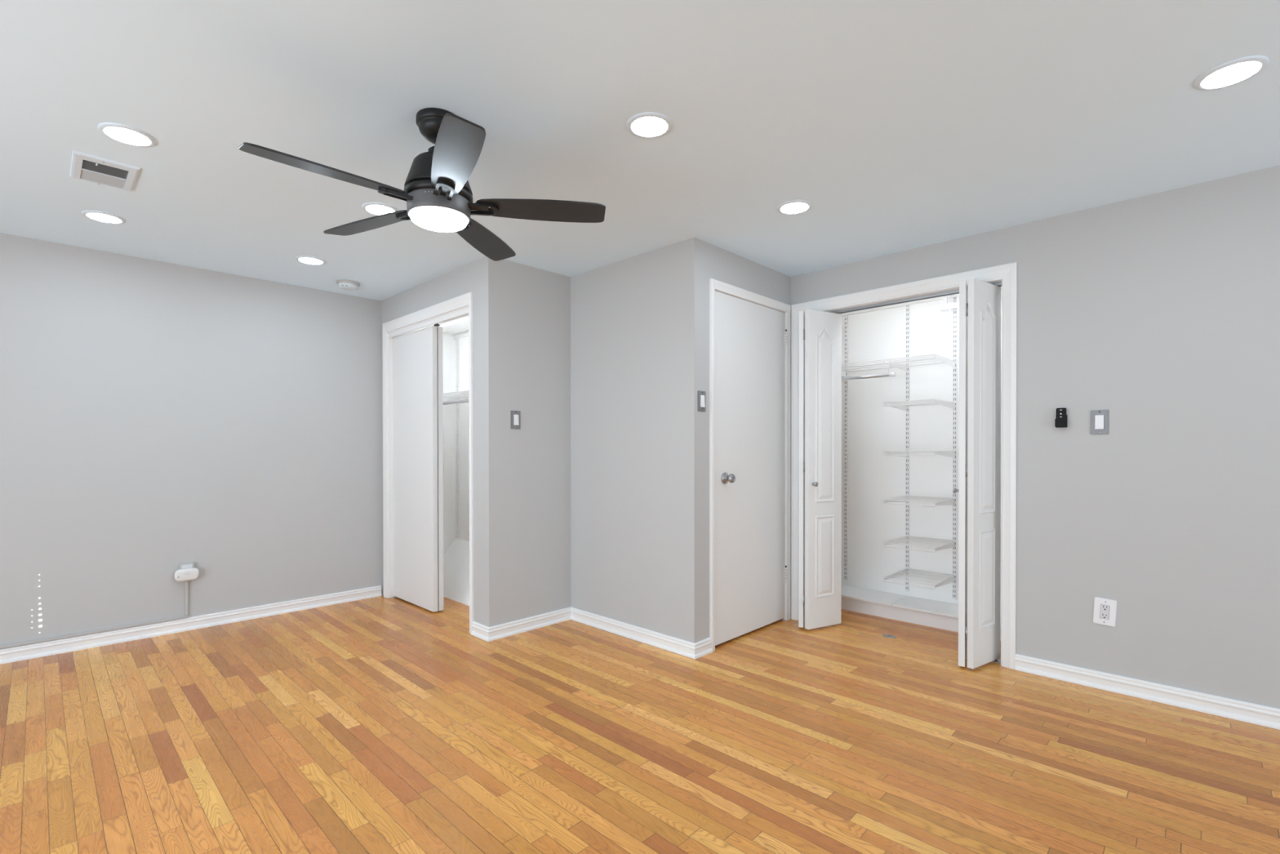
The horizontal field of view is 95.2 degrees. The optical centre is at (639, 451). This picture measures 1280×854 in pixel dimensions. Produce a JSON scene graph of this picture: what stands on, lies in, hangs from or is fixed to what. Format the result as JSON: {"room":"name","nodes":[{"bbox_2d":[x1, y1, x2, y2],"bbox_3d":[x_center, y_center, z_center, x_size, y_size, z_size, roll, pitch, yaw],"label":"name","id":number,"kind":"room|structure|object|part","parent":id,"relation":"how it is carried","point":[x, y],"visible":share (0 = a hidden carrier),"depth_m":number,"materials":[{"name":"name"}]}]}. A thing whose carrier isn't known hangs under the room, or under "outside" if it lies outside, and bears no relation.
{"room":"empty bedroom","nodes":[
{"label":"empty bedroom","id":0,"kind":"room"},
{"bbox_2d":[0,232,382,644],"bbox_3d":[-3.460,-0.020,3.162,0.115,2.300,5.520,0,1,44],"label":"wall","id":1,"kind":"structure","parent":0,"point":[156,416],"depth_m":3.64,"materials":[{"name":"grey paint"}]},
{"bbox_2d":[0,614,188,648],"bbox_3d":[-3.954,1.046,2.565,0.015,0.017,3.164,0,1,44],"label":"wire raceway","id":2,"kind":"object","parent":1,"relation":"attached to","point":[64,636],"visible":1,"depth_m":3.37,"materials":[{"name":"grey paint"}]},
{"bbox_2d":[178,561,194,568],"bbox_3d":[-2.855,0.748,3.688,0.028,0.097,0.072,0,1,44],"label":"outlet","id":3,"kind":"object","parent":1,"relation":"attached to","point":[186,565],"visible":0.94,"depth_m":3.68,"materials":[{"name":"white plastic"}]},
{"bbox_2d":[173,567,199,581],"bbox_3d":[-2.834,0.768,3.664,0.033,0.077,0.125,0,1,44],"label":"plug","id":4,"kind":"object","parent":3,"relation":"attached to","point":[193,573],"visible":1,"depth_m":3.65,"materials":[{"name":"white plastic"}]},
{"bbox_3d":[-2.846,0.749,3.679,0.004,0.080,0.050,0,1,44],"label":"plate","id":5,"kind":"part","parent":3,"relation":"part of","materials":[{"name":"white plastic"}]},
{"bbox_2d":[184,580,188,614],"bbox_3d":[-2.860,0.912,3.693,0.014,0.230,0.018,0,1,44],"label":"wire raceway","id":6,"kind":"object","parent":1,"relation":"attached to","point":[186,583],"visible":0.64,"depth_m":3.69,"materials":[{"name":"grey paint"}]},
{"bbox_2d":[0,585,382,664],"bbox_3d":[-3.568,1.092,2.959,0.022,0.078,4.467,0,1,44],"label":"baseboard","id":7,"kind":"structure","parent":1,"relation":"attached to","point":[8,655],"depth_m":3.64,"materials":[{"name":"white paint"}]},
{"bbox_2d":[381,256,506,626],"bbox_3d":[-1.415,-0.028,4.074,1.550,2.300,0.115,0,1,44],"label":"wall","id":8,"kind":"structure","parent":0,"point":[484,277],"depth_m":3.55,"materials":[{"name":"grey paint"}]},
{"bbox_2d":[392,325,437,611],"bbox_3d":[-1.653,0.117,4.293,0.655,1.985,0.034,0,1,44],"label":"door","id":9,"kind":"structure","parent":8,"relation":"in","point":[415,361],"depth_m":4.24,"materials":[{"name":"white paint"}]},
{"bbox_2d":[382,291,473,633],"bbox_3d":[-1.466,0.066,4.113,1.321,2.112,0.131,0,1,44],"label":"door frame","id":10,"kind":"structure","parent":8,"relation":"attached to","point":[465,300],"depth_m":4.47,"materials":[{"name":"white paint"}]},
{"bbox_2d":[388,307,468,337],"bbox_3d":[-1.481,-0.890,4.068,1.209,0.032,0.016,0,1,44],"label":"trim","id":11,"kind":"structure","parent":8,"relation":"attached to","point":[465,311],"depth_m":4.01,"materials":[{"name":"white paint"}]},
{"bbox_2d":[436,326,444,610],"bbox_3d":[-1.623,0.116,4.324,0.655,1.985,0.034,0,1,44],"label":"door","id":12,"kind":"structure","parent":8,"relation":"in","point":[439,330],"depth_m":4.09,"materials":[{"name":"white paint"}]},
{"bbox_2d":[471,621,488,641],"bbox_3d":[-0.961,1.086,3.546,0.198,0.078,0.022,0,1,44],"label":"baseboard","id":13,"kind":"structure","parent":8,"relation":"attached to","point":[479,630],"depth_m":3.55,"materials":[{"name":"white paint"}]},
{"bbox_2d":[435,315,468,334],"bbox_3d":[-1.207,-1.013,4.366,1.435,0.033,0.604,0,1,44],"label":"ceiling","id":14,"kind":"structure","parent":0,"point":[458,326],"depth_m":4.65,"materials":[{"name":"white paint"}]},
{"bbox_2d":[442,331,469,555],"bbox_3d":[-1.206,0.060,4.373,1.435,2.120,0.604,0,1,44],"label":"lining","id":15,"kind":"object","parent":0,"point":[450,451],"visible":0.09,"depth_m":4.95,"materials":[{"name":"white paint"}]},
{"bbox_2d":[453,332,468,339],"bbox_3d":[-1.075,-0.975,4.509,1.419,0.028,0.015,0,1,44],"label":"track","id":16,"kind":"object","parent":15,"relation":"attached to","point":[464,335],"visible":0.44,"depth_m":4.91,"materials":[{"name":"white metal"}]},
{"bbox_2d":[456,337,459,537],"bbox_3d":[-1.539,-0.119,4.966,0.025,1.688,0.014,0,1,44],"label":"shelf standard","id":17,"kind":"object","parent":16,"relation":"hanging from","point":[457,339],"visible":0.94,"depth_m":4.96,"materials":[{"name":"white metal"}]},
{"bbox_2d":[443,390,468,404],"bbox_3d":[-1.180,-0.430,4.403,1.413,0.047,0.314,0,1,44],"label":"wire shelf","id":18,"kind":"object","parent":17,"relation":"attached to","point":[452,396],"visible":0.27,"depth_m":4.69,"materials":[{"name":"white metal"}]},
{"bbox_2d":[443,394,468,404],"bbox_3d":[-1.252,-0.403,4.326,1.414,0.073,0.030,0,1,44],"label":"closet rod","id":19,"kind":"object","parent":18,"relation":"hanging from","point":[465,400],"visible":0.18,"depth_m":4.44,"materials":[{"name":"grey metal"}]},
{"bbox_3d":[-1.258,-0.382,4.332,1.399,0.025,0.025,0,1,44],"label":"rod","id":20,"kind":"part","parent":19,"relation":"part of","materials":[{"name":"grey metal"}]},
{"bbox_2d":[443,537,469,605],"bbox_3d":[-1.176,0.931,4.415,1.419,0.378,0.310,0,1,44],"label":"wall","id":21,"kind":"structure","parent":0,"point":[456,557],"depth_m":4.66,"materials":[{"name":"white paint"}]},
{"bbox_2d":[505,259,570,622],"bbox_3d":[-0.642,-0.027,3.841,0.115,2.300,0.627,0,1,44],"label":"wall","id":22,"kind":"structure","parent":0,"point":[538,300],"depth_m":3.75,"materials":[{"name":"grey paint"}]},
{"bbox_2d":[510,410,520,429],"bbox_3d":[-0.764,-0.200,3.623,0.012,0.114,0.070,0,1,44],"label":"light switch","id":23,"kind":"object","parent":22,"relation":"attached to","point":[515,415],"visible":1,"depth_m":3.62,"materials":[{"name":"grey"}]},
{"bbox_2d":[488,606,570,641],"bbox_3d":[-0.680,1.085,3.710,0.022,0.078,0.649,0,1,44],"label":"baseboard","id":24,"kind":"structure","parent":22,"relation":"attached to","point":[503,630],"depth_m":3.69,"materials":[{"name":"white paint"}]},
{"bbox_2d":[570,237,706,643],"bbox_3d":[-0.041,-0.026,3.614,1.064,2.300,0.115,0,1,44],"label":"wall","id":25,"kind":"structure","parent":0,"point":[638,323],"depth_m":3.48,"materials":[{"name":"grey paint"}]},
{"bbox_2d":[570,606,694,658],"bbox_3d":[-0.080,1.085,3.564,1.086,0.078,0.022,0,1,44],"label":"baseboard","id":26,"kind":"structure","parent":25,"relation":"attached to","point":[683,647],"depth_m":3.50,"materials":[{"name":"white paint"}]},
{"bbox_2d":[697,390,706,411],"bbox_3d":[0.349,-0.282,3.242,0.012,0.114,0.070,0,1,44],"label":"light switch","id":27,"kind":"object","parent":25,"relation":"attached to","point":[701,395],"visible":1,"depth_m":3.23,"materials":[{"name":"grey"}]},
{"bbox_2d":[0,0,1279,300],"bbox_3d":[-0.018,-1.200,1.124,8.200,0.080,7.400,0,1,44],"label":"ceiling","id":28,"kind":"structure","parent":0,"point":[904,125],"depth_m":2.04,"materials":[{"name":"white paint"}]},
{"bbox_2d":[81,209,125,223],"bbox_3d":[-2.661,-1.164,2.908,0.163,0.010,0.163,0,1,44],"label":"recessed light","id":29,"kind":"object","parent":28,"relation":"in","point":[101,216],"visible":1,"depth_m":2.89,"materials":[{"name":"white"}]},
{"bbox_2d":[69,150,140,191],"bbox_3d":[-2.226,-1.160,2.435,0.301,0.013,0.200,0,1,44],"label":"ceiling vent","id":30,"kind":"object","parent":28,"relation":"in","point":[84,166],"visible":1,"depth_m":2.42,"materials":[{"name":"white"}]},
{"bbox_2d":[97,122,156,146],"bbox_3d":[-1.879,-1.160,2.148,0.163,0.010,0.163,0,1,44],"label":"recessed light","id":31,"kind":"object","parent":28,"relation":"in","point":[127,135],"visible":1,"depth_m":2.13,"materials":[{"name":"white plastic"}]},
{"bbox_2d":[295,255,325,265],"bbox_3d":[-2.009,-1.169,3.577,0.163,0.010,0.163,0,1,44],"label":"recessed light","id":32,"kind":"object","parent":28,"relation":"in","point":[304,259],"visible":1,"depth_m":3.56,"materials":[{"name":"white"}]},
{"bbox_2d":[337,280,359,290],"bbox_3d":[-2.021,-1.153,4.065,0.146,0.048,0.146,0,1,44],"label":"smoke detector","id":33,"kind":"object","parent":28,"relation":"attached to","point":[348,285],"visible":1,"depth_m":4.02,"materials":[{"name":"grey paint"}]},
{"bbox_2d":[361,201,398,215],"bbox_3d":[-1.247,-1.165,2.817,0.163,0.010,0.163,0,1,44],"label":"recessed light","id":34,"kind":"object","parent":28,"relation":"in","point":[374,208],"visible":0.8,"depth_m":2.79,"materials":[{"name":"white plastic"}]},
{"bbox_2d":[238,107,605,261],"bbox_3d":[-0.734,-0.981,2.029,1.132,0.370,1.090,0,1,44],"label":"ceiling fan","id":35,"kind":"object","parent":28,"relation":"hanging from","point":[437,194],"visible":1,"depth_m":1.98,"materials":[{"name":"black metal"}]},
{"bbox_3d":[-0.959,-0.866,1.809,0.458,0.007,0.120,0,13,-44],"label":"blade","id":36,"kind":"part","parent":35,"relation":"part of","materials":[{"name":"black wood"}]},
{"bbox_3d":[-1.015,-0.869,2.221,0.458,0.006,0.120,0,12,28],"label":"blade","id":37,"kind":"part","parent":35,"relation":"part of","materials":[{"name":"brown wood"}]},
{"bbox_3d":[-0.550,-0.866,1.735,0.120,0.007,0.458,13,-5,-25],"label":"blade","id":38,"kind":"part","parent":35,"relation":"part of","materials":[{"name":"black wood"}]},
{"bbox_3d":[-0.640,-0.870,2.402,0.120,0.006,0.458,-12,-2,10],"label":"blade","id":39,"kind":"part","parent":35,"relation":"part of","materials":[{"name":"brown wood"}]},
{"bbox_3d":[-0.352,-0.869,2.101,0.458,0.006,0.120,0,-12,-8],"label":"blade","id":40,"kind":"part","parent":35,"relation":"part of","materials":[{"name":"brown wood"}]},
{"bbox_2d":[626,111,672,137],"bbox_3d":[0.036,-1.162,2.087,0.163,0.010,0.163,0,1,44],"label":"recessed light","id":41,"kind":"object","parent":28,"relation":"in","point":[647,124],"visible":1,"depth_m":2.07,"materials":[{"name":"white"}]},
{"bbox_2d":[777,200,812,214],"bbox_3d":[0.742,-1.167,2.796,0.163,0.010,0.163,0,1,44],"label":"recessed light","id":42,"kind":"object","parent":28,"relation":"in","point":[793,206],"visible":1,"depth_m":2.78,"materials":[{"name":"white"}]},
{"bbox_2d":[1194,55,1269,90],"bbox_3d":[1.820,-1.161,1.801,0.163,0.010,0.163,0,1,44],"label":"recessed light","id":43,"kind":"object","parent":28,"relation":"in","point":[1236,71],"visible":1,"depth_m":1.79,"materials":[{"name":"white plastic"}]},
{"bbox_2d":[0,595,1279,853],"bbox_3d":[-0.016,1.169,1.139,8.200,0.060,7.400,0,1,44],"label":"floor","id":44,"kind":"structure","parent":0,"point":[380,724],"depth_m":2.24,"materials":[{"name":"brown wood"}]},
{"bbox_2d":[882,634,896,638],"bbox_3d":[1.523,1.119,3.560,0.080,0.008,0.052,0,1,44],"label":"floor plate","id":45,"kind":"object","parent":44,"relation":"on","point":[884,635],"visible":1,"depth_m":3.55,"materials":[{"name":"silver metal"}]},
{"bbox_2d":[840,584,1000,640],"bbox_3d":[1.935,1.067,3.868,1.402,0.108,0.304,0,1,44],"label":"baseboard","id":46,"kind":"structure","parent":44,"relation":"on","point":[915,610],"depth_m":3.92,"materials":[{"name":"white paint"}]},
{"bbox_2d":[992,658,1000,662],"bbox_3d":[1.931,1.105,3.150,0.054,0.040,0.060,0,1,44],"label":"bracket","id":47,"kind":"object","parent":44,"relation":"on","point":[997,660],"visible":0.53,"depth_m":3.15,"materials":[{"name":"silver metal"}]},
{"bbox_2d":[706,242,790,638],"bbox_3d":[0.698,-0.027,3.695,0.115,2.300,1.030,0,1,44],"label":"wall","id":48,"kind":"structure","parent":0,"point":[725,266],"depth_m":3.42,"materials":[{"name":"grey paint"}]},
{"bbox_2d":[694,637,712,659],"bbox_3d":[0.350,1.087,3.243,0.022,0.078,0.159,0,1,44],"label":"baseboard","id":49,"kind":"structure","parent":48,"relation":"attached to","point":[703,647],"depth_m":3.24,"materials":[{"name":"white paint"}]},
{"bbox_2d":[715,290,786,645],"bbox_3d":[0.715,0.092,3.611,0.100,2.030,0.799,0,1,44],"label":"door","id":50,"kind":"structure","parent":48,"relation":"in","point":[751,339],"depth_m":3.58,"materials":[{"name":"white paint"}]},
{"bbox_3d":[0.520,0.152,3.385,0.065,0.068,0.068,0,1,44],"label":"knob","id":51,"kind":"part","parent":50,"relation":"part of","materials":[{"name":"silver metal"}]},
{"bbox_2d":[841,297,1001,611],"bbox_3d":[1.866,0.026,3.779,1.444,2.190,0.717,0,1,44],"label":"wall","id":52,"kind":"structure","parent":0,"point":[873,428],"depth_m":4.18,"materials":[{"name":"white paint"}]},
{"bbox_2d":[844,315,848,580],"bbox_3d":[1.563,-0.031,4.423,0.025,2.004,0.014,0,1,44],"label":"shelf standard","id":53,"kind":"object","parent":52,"relation":"attached to","point":[846,317],"visible":0.99,"depth_m":4.42,"materials":[{"name":"white metal"}]},
{"bbox_2d":[905,304,910,591],"bbox_3d":[1.885,-0.026,4.110,0.025,2.010,0.014,0,1,44],"label":"shelf standard","id":54,"kind":"object","parent":52,"relation":"attached to","point":[908,307],"visible":0.9,"depth_m":4.11,"materials":[{"name":"white metal"}]},
{"bbox_2d":[841,353,955,377],"bbox_3d":[1.682,-0.586,4.024,0.797,0.047,0.408,0,1,44],"label":"wire shelf","id":55,"kind":"object","parent":54,"relation":"attached to","point":[951,362],"visible":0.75,"depth_m":3.93,"materials":[{"name":"white metal"}]},
{"bbox_2d":[841,364,896,380],"bbox_3d":[1.514,-0.549,4.059,0.513,0.094,0.030,0,1,44],"label":"closet rod","id":56,"kind":"object","parent":55,"relation":"attached to","point":[890,374],"visible":0.71,"depth_m":3.98,"materials":[{"name":"grey metal"}]},
{"bbox_3d":[1.509,-0.517,4.064,0.498,0.025,0.025,0,1,44],"label":"rod","id":57,"kind":"part","parent":56,"relation":"part of","materials":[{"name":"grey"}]},
{"bbox_2d":[882,568,954,589],"bbox_3d":[1.853,0.841,3.869,0.321,0.047,0.408,0,1,44],"label":"wire shelf","id":58,"kind":"object","parent":54,"relation":"attached to","point":[903,572],"visible":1,"depth_m":3.83,"materials":[{"name":"white metal"}]},
{"bbox_2d":[882,535,955,552],"bbox_3d":[1.852,0.613,3.868,0.321,0.047,0.408,0,1,44],"label":"wire shelf","id":59,"kind":"object","parent":54,"relation":"attached to","point":[903,540],"visible":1,"depth_m":3.82,"materials":[{"name":"white metal"}]},
{"bbox_2d":[882,495,955,506],"bbox_3d":[1.852,0.331,3.866,0.321,0.047,0.408,0,1,44],"label":"wire shelf","id":60,"kind":"object","parent":54,"relation":"attached to","point":[904,499],"visible":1,"depth_m":3.81,"materials":[{"name":"white metal"}]},
{"bbox_2d":[883,450,955,457],"bbox_3d":[1.852,0.015,3.864,0.321,0.047,0.408,0,1,44],"label":"wire shelf","id":61,"kind":"object","parent":54,"relation":"attached to","point":[899,453],"visible":1,"depth_m":3.76,"materials":[{"name":"white metal"}]},
{"bbox_2d":[883,399,955,411],"bbox_3d":[1.851,-0.307,3.862,0.321,0.047,0.408,0,1,44],"label":"wire shelf","id":62,"kind":"object","parent":54,"relation":"attached to","point":[900,406],"visible":1,"depth_m":3.81,"materials":[{"name":"white metal"}]},
{"bbox_2d":[840,286,1001,315],"bbox_3d":[2.034,-1.044,3.959,1.402,0.028,0.015,0,1,44],"label":"track","id":63,"kind":"object","parent":52,"relation":"attached to","point":[955,295],"visible":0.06,"depth_m":4.14,"materials":[{"name":"white metal"}]},
{"bbox_2d":[951,297,957,599],"bbox_3d":[2.103,-0.023,3.898,0.025,2.013,0.014,0,1,44],"label":"shelf standard","id":64,"kind":"object","parent":52,"relation":"attached to","point":[954,300],"visible":0.99,"depth_m":3.90,"materials":[{"name":"white metal"}]},
{"bbox_2d":[790,164,1279,708],"bbox_3d":[2.965,-0.019,2.133,5.314,2.300,0.115,0,1,44],"label":"wall","id":65,"kind":"structure","parent":0,"point":[1160,312],"depth_m":2.67,"materials":[{"name":"grey paint"}]},
{"bbox_2d":[709,262,1017,669],"bbox_3d":[1.175,0.072,3.249,1.421,2.106,1.007,0,1,44],"label":"door frame","id":66,"kind":"structure","parent":65,"relation":"attached to","point":[1006,273],"depth_m":3.30,"materials":[{"name":"white paint"}]},
{"bbox_2d":[829,281,1001,313],"bbox_3d":[1.531,-0.900,3.526,1.168,0.015,0.042,0,1,44],"label":"door track","id":67,"kind":"object","parent":65,"relation":"attached to","point":[999,284],"visible":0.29,"depth_m":3.48,"materials":[{"name":"silver metal"}]},
{"bbox_2d":[798,309,841,629],"bbox_3d":[1.130,0.109,3.770,0.242,1.998,0.287,0,1,44],"label":"door","id":68,"kind":"structure","parent":67,"relation":"hanging from","point":[820,332],"depth_m":3.69,"materials":[{"name":"white paint"}]},
{"bbox_3d":[1.097,0.200,3.651,0.030,0.030,0.030,0,0,-28],"label":"knob","id":69,"kind":"part","parent":68,"relation":"part of","materials":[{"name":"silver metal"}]},
{"bbox_3d":[1.180,0.661,3.711,0.160,0.515,0.007,0,0,-28],"label":"panel","id":70,"kind":"part","parent":68,"relation":"part of","materials":[{"name":"white paint"}]},
{"bbox_3d":[1.179,-0.240,3.705,0.160,1.112,0.007,0,0,-28],"label":"arched panel","id":71,"kind":"part","parent":68,"relation":"part of","materials":[{"name":"white paint"}]},
{"bbox_2d":[952,278,1001,668],"bbox_3d":[1.784,0.112,3.115,0.184,1.998,0.290,0,1,44],"label":"door","id":72,"kind":"structure","parent":67,"relation":"hanging from","point":[979,491],"depth_m":3.04,"materials":[{"name":"white paint"}]},
{"bbox_3d":[1.668,0.203,3.079,0.030,0.030,0.030,0,0,33],"label":"knob","id":73,"kind":"part","parent":72,"relation":"part of","materials":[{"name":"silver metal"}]},
{"bbox_3d":[1.830,0.664,3.071,0.160,0.515,0.007,0,0,-34],"label":"panel","id":74,"kind":"part","parent":72,"relation":"part of","materials":[{"name":"white paint"}]},
{"bbox_3d":[1.829,-0.236,3.066,0.160,1.112,0.007,0,0,-34],"label":"arched panel","id":75,"kind":"part","parent":72,"relation":"part of","materials":[{"name":"white paint"}]},
{"bbox_2d":[1054,414,1067,427],"bbox_3d":[2.084,-0.152,2.889,0.047,0.062,0.026,0,1,44],"label":"remote holder","id":76,"kind":"object","parent":65,"relation":"attached to","point":[1058,424],"visible":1,"depth_m":2.88,"materials":[{"name":"black plastic"}]},
{"bbox_2d":[1056,408,1066,420],"bbox_3d":[2.083,-0.172,2.887,0.040,0.092,0.016,0,1,44],"label":"remote control","id":77,"kind":"object","parent":76,"relation":"in","point":[1060,412],"visible":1,"depth_m":2.88,"materials":[{"name":"black plastic"}]},
{"bbox_2d":[1090,409,1109,434],"bbox_3d":[2.195,-0.143,2.790,0.070,0.116,0.012,0,1,44],"label":"light switch","id":78,"kind":"object","parent":65,"relation":"attached to","point":[1099,418],"visible":1,"depth_m":2.79,"materials":[{"name":"grey"}]},
{"bbox_2d":[1093,596,1116,626],"bbox_3d":[2.214,0.760,2.781,0.089,0.128,0.008,0,1,44],"label":"wall outlet","id":79,"kind":"object","parent":65,"relation":"attached to","point":[1104,610],"visible":1,"depth_m":2.78,"materials":[{"name":"white plastic"}]},
{"bbox_2d":[1099,604,1109,619],"bbox_3d":[2.212,0.760,2.779,0.036,0.068,0.001,0,1,44],"label":"receptacle","id":80,"kind":"object","parent":79,"relation":"attached to","point":[1104,608],"depth_m":2.78,"materials":[{"name":"grey plastic"}]},
{"bbox_2d":[1014,653,1279,729],"bbox_3d":[3.280,1.094,1.740,3.708,0.078,0.022,0,1,44],"label":"baseboard","id":81,"kind":"structure","parent":65,"relation":"attached to","point":[1255,713],"depth_m":2.65,"materials":[{"name":"white paint"}]},
{"bbox_3d":[1.859,-1.084,3.778,1.402,0.030,0.717,0,1,44],"label":"ceiling","id":82,"kind":"structure","parent":0,"visible":0},
{"bbox_2d":[940,295,959,311],"bbox_3d":[2.204,-0.997,3.637,0.606,0.142,0.044,0,1,44],"label":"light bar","id":83,"kind":"object","parent":82,"relation":"hanging from","point":[945,306],"visible":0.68,"depth_m":3.81,"materials":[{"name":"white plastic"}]}
]}

